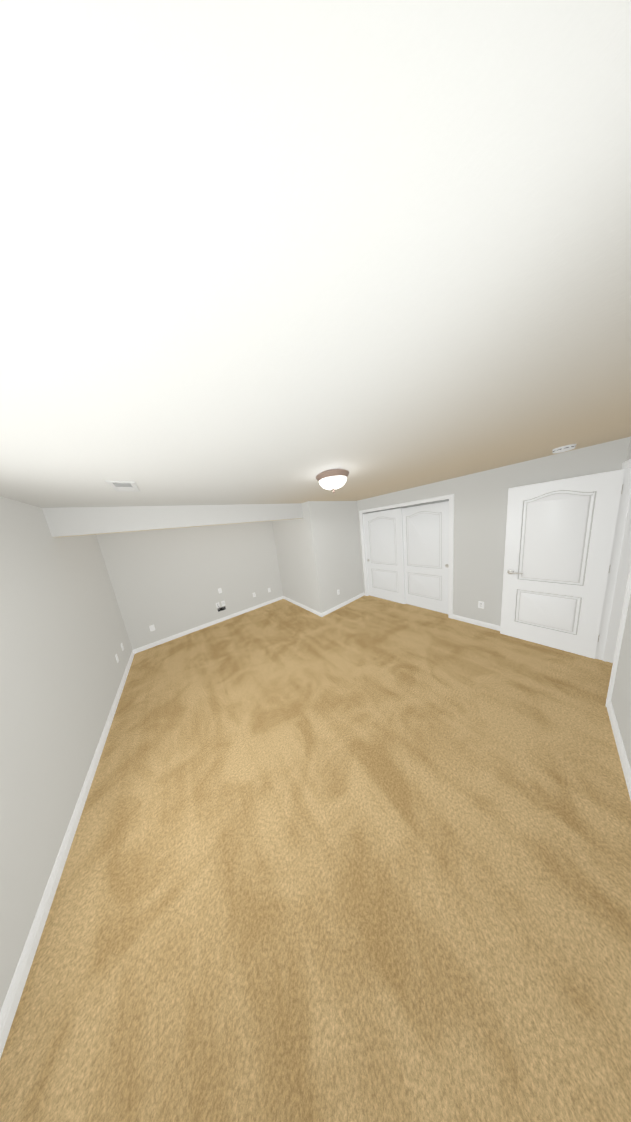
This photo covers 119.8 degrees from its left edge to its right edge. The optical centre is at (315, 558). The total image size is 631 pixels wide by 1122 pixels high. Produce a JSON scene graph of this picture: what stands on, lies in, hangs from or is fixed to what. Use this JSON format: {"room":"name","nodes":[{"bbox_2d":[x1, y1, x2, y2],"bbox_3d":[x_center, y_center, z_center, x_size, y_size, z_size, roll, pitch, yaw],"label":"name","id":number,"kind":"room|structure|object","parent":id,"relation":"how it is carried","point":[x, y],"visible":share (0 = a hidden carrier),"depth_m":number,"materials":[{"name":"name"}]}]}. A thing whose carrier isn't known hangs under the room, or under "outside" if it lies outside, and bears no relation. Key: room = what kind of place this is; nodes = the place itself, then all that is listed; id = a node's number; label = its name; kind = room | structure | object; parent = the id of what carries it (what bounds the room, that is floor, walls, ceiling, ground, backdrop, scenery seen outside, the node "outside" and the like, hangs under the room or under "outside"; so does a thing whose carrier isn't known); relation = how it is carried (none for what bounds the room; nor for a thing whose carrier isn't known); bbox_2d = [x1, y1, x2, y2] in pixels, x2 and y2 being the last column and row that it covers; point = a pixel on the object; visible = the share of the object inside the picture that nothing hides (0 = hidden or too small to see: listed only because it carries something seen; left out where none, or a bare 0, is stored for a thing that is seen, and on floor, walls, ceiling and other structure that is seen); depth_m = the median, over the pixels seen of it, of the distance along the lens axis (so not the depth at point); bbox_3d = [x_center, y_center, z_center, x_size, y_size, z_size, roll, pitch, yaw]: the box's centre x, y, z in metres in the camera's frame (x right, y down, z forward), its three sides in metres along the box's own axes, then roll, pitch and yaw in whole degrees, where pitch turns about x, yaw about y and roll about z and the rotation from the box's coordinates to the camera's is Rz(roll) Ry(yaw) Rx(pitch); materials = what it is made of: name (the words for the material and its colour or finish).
{"room":"empty bedroom","nodes":[
{"label":"empty bedroom","id":0,"kind":"room"},
{"bbox_2d":[0,496,131,1010],"bbox_3d":[-1.557,0.763,0.660,0.120,2.336,6.340,-14,12,-37],"label":"wall","id":1,"kind":"structure","parent":0,"point":[63,634],"depth_m":1.32,"materials":[{"name":"grey paint"}]},
{"bbox_2d":[0,649,135,1057],"bbox_3d":[-1.744,1.817,1.361,0.014,0.080,4.900,-14,12,-37],"label":"baseboard","id":2,"kind":"structure","parent":1,"relation":"attached to","point":[18,982],"depth_m":0.99,"materials":[{"name":"white paint"}]},
{"bbox_2d":[96,521,282,649],"bbox_3d":[-2.247,0.263,4.046,3.054,2.336,0.120,-14,12,-37],"label":"wall","id":3,"kind":"structure","parent":0,"point":[166,583],"depth_m":3.70,"materials":[{"name":"paint"}]},
{"bbox_2d":[136,596,283,652],"bbox_3d":[-2.063,1.368,4.193,3.024,0.080,0.014,-14,12,-37],"label":"baseboard","id":4,"kind":"structure","parent":3,"relation":"attached to","point":[189,631],"depth_m":3.90,"materials":[{"name":"white paint"}]},
{"bbox_2d":[0,595,630,1121],"bbox_3d":[0.665,1.432,2.467,5.474,0.100,6.340,-14,12,-37],"label":"floor","id":5,"kind":"structure","parent":0,"point":[364,859],"depth_m":0.94,"materials":[{"name":"carpet"}]},
{"bbox_2d":[0,0,630,507],"bbox_3d":[0.381,-0.953,2.057,5.474,0.100,6.340,-14,12,-37],"label":"ceiling","id":6,"kind":"structure","parent":0,"point":[270,250],"depth_m":0.32,"materials":[{"name":"paint"}]},
{"bbox_2d":[106,481,139,491],"bbox_3d":[-1.505,-0.565,1.445,0.150,0.010,0.303,-14,12,-37],"label":"ceiling vent","id":7,"kind":"object","parent":6,"relation":"in","point":[125,486],"visible":0.98,"depth_m":1.42,"materials":[{"name":"white metal"}]},
{"bbox_2d":[42,503,302,536],"bbox_3d":[-1.493,-0.666,2.763,3.054,0.302,0.150,-14,12,-37],"label":"beam","id":8,"kind":"structure","parent":6,"relation":"attached to","point":[72,521],"depth_m":2.27,"materials":[{"name":"grey paint"}]},
{"bbox_2d":[316,469,348,492],"bbox_3d":[0.169,-0.730,1.765,0.323,0.189,0.323,-14,12,-37],"label":"ceiling light fixture","id":9,"kind":"object","parent":6,"relation":"attached to","point":[333,479],"visible":1,"depth_m":1.66,"materials":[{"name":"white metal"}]},
{"bbox_2d":[552,444,575,452],"bbox_3d":[2.477,-1.090,1.825,0.144,0.042,0.144,-14,12,-37],"label":"smoke detector","id":10,"kind":"object","parent":6,"relation":"attached to","point":[564,448],"visible":1,"depth_m":1.79,"materials":[{"name":"white plastic"}]},
{"bbox_2d":[272,501,363,612],"bbox_3d":[0.005,-0.125,4.742,1.430,2.336,1.770,-14,12,-37],"label":"wall bump-out","id":11,"kind":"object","parent":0,"point":[318,548],"visible":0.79,"depth_m":4.02,"materials":[{"name":"grey paint"}]},
{"bbox_2d":[284,596,323,616],"bbox_3d":[-0.371,1.125,4.431,0.014,0.080,1.624,-14,12,-37],"label":"baseboard","id":12,"kind":"structure","parent":11,"relation":"attached to","point":[290,600],"depth_m":4.25,"materials":[{"name":"white paint"}]},
{"bbox_2d":[324,592,363,615],"bbox_3d":[0.691,1.033,4.234,1.424,0.080,0.014,-14,12,-37],"label":"baseboard","id":13,"kind":"structure","parent":11,"relation":"attached to","point":[362,594],"depth_m":4.18,"materials":[{"name":"white paint"}]},
{"bbox_2d":[357,437,629,625],"bbox_3d":[1.661,-0.177,3.894,0.150,2.336,5.140,-14,12,-37],"label":"wall","id":14,"kind":"structure","parent":0,"point":[480,508],"depth_m":2.68,"materials":[{"name":"grey paint"}]},
{"bbox_2d":[363,508,405,603],"bbox_3d":[1.517,-0.036,4.094,0.041,2.002,0.910,-14,12,-37],"label":"closet door","id":15,"kind":"structure","parent":14,"relation":"in","point":[383,536],"depth_m":4.03,"materials":[{"name":"white paint"}]},
{"bbox_2d":[363,499,448,513],"bbox_3d":[1.667,-1.005,3.629,0.105,0.034,1.710,-14,12,-37],"label":"track rail","id":16,"kind":"object","parent":14,"relation":"attached to","point":[446,500],"visible":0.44,"depth_m":3.37,"materials":[{"name":"silver metal"}]},
{"bbox_2d":[359,494,453,618],"bbox_3d":[1.767,-0.051,3.783,0.168,2.101,1.834,-14,12,-37],"label":"trim","id":17,"kind":"structure","parent":14,"relation":"attached to","point":[450,497],"depth_m":3.16,"materials":[{"name":"white paint"}]},
{"bbox_2d":[402,501,448,613],"bbox_3d":[2.058,0.005,3.481,0.041,2.002,0.868,-14,12,-37],"label":"closet door","id":18,"kind":"structure","parent":14,"relation":"in","point":[426,545],"depth_m":3.42,"materials":[{"name":"white paint"}]},
{"bbox_2d":[453,614,499,630],"bbox_3d":[2.820,1.051,2.653,0.014,0.080,1.372,-14,12,-37],"label":"baseboard","id":19,"kind":"structure","parent":14,"relation":"attached to","point":[488,625],"depth_m":2.93,"materials":[{"name":"white paint"}]},
{"bbox_2d":[478,601,483,608],"bbox_3d":[2.585,0.722,2.856,0.008,0.114,0.070,-14,12,-37],"label":"duplex electrical outlet","id":20,"kind":"object","parent":14,"relation":"attached to","point":[480,604],"visible":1,"depth_m":2.85,"materials":[{"name":"white plastic"}]},
{"bbox_2d":[500,469,624,658],"bbox_3d":[2.826,0.117,2.212,0.135,2.030,0.785,-14,12,-37],"label":"door","id":21,"kind":"structure","parent":14,"relation":"in","point":[559,544],"depth_m":2.14,"materials":[{"name":"white paint"}]},
{"bbox_2d":[611,436,630,767],"bbox_3d":[1.413,0.429,0.542,4.484,2.336,0.120,-14,12,-37],"label":"wall","id":22,"kind":"structure","parent":0,"point":[621,699],"depth_m":1.38,"materials":[{"name":"grey paint"}]},
{"bbox_2d":[595,459,630,706],"bbox_3d":[2.816,0.187,1.642,0.890,2.111,0.138,-14,12,-37],"label":"door frame","id":23,"kind":"structure","parent":22,"relation":"attached to","point":[615,607],"depth_m":1.86,"materials":[{"name":"white paint"}]},
{"bbox_2d":[607,701,630,799],"bbox_3d":[1.167,1.614,0.525,3.559,0.080,0.014,-14,12,-37],"label":"baseboard","id":24,"kind":"structure","parent":22,"relation":"attached to","point":[626,768],"depth_m":1.30,"materials":[{"name":"white paint"}]}
]}

